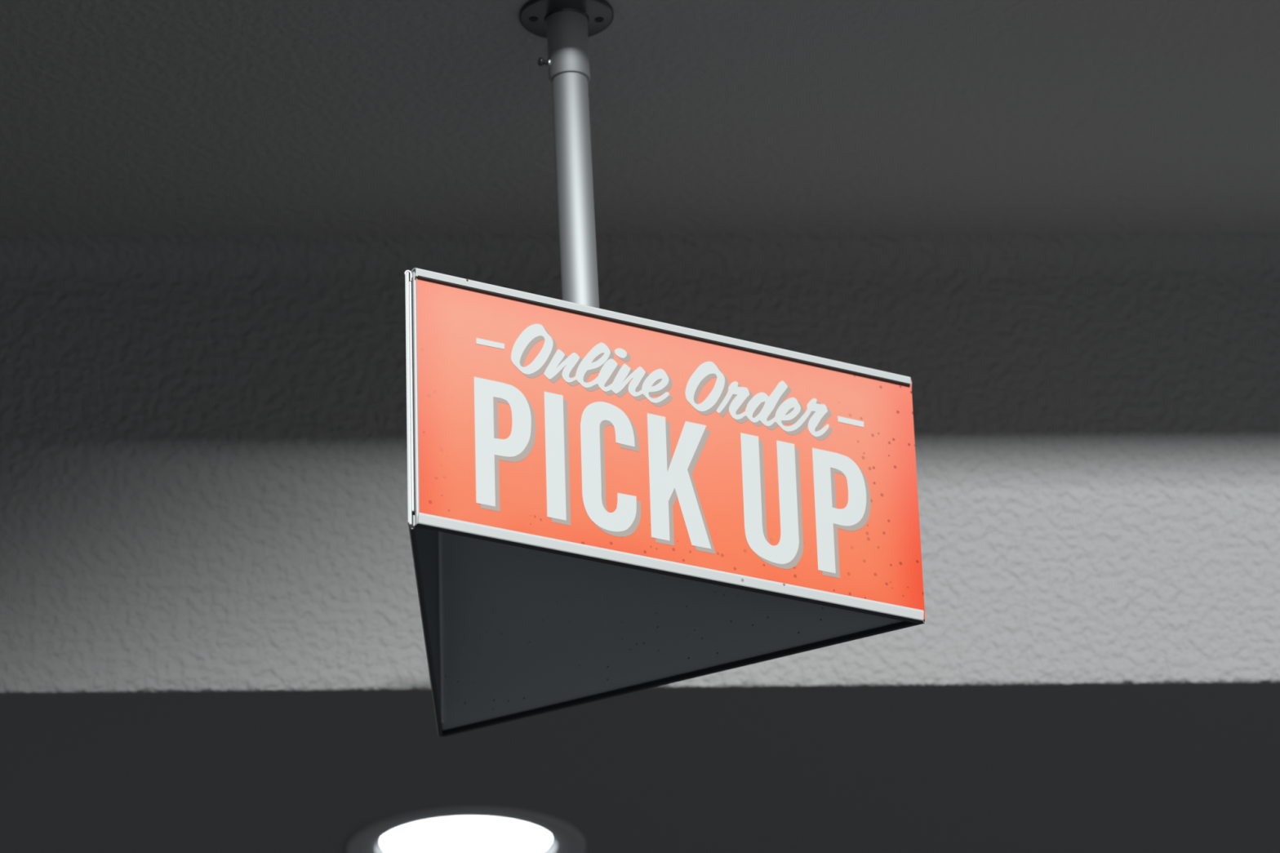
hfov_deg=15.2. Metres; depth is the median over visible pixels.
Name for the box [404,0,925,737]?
hanging sign
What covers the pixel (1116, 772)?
ceiling
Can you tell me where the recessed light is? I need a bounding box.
[346,805,586,852]
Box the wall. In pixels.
[0,231,1279,702]
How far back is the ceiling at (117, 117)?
5.56 m
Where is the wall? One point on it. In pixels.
(204, 495)
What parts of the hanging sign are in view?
rail, corner post, sign panel, rail, rail, sign panel, rail, sign panel, rail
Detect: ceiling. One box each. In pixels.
[0,0,1279,235]
[0,691,1279,852]
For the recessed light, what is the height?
0.044 m

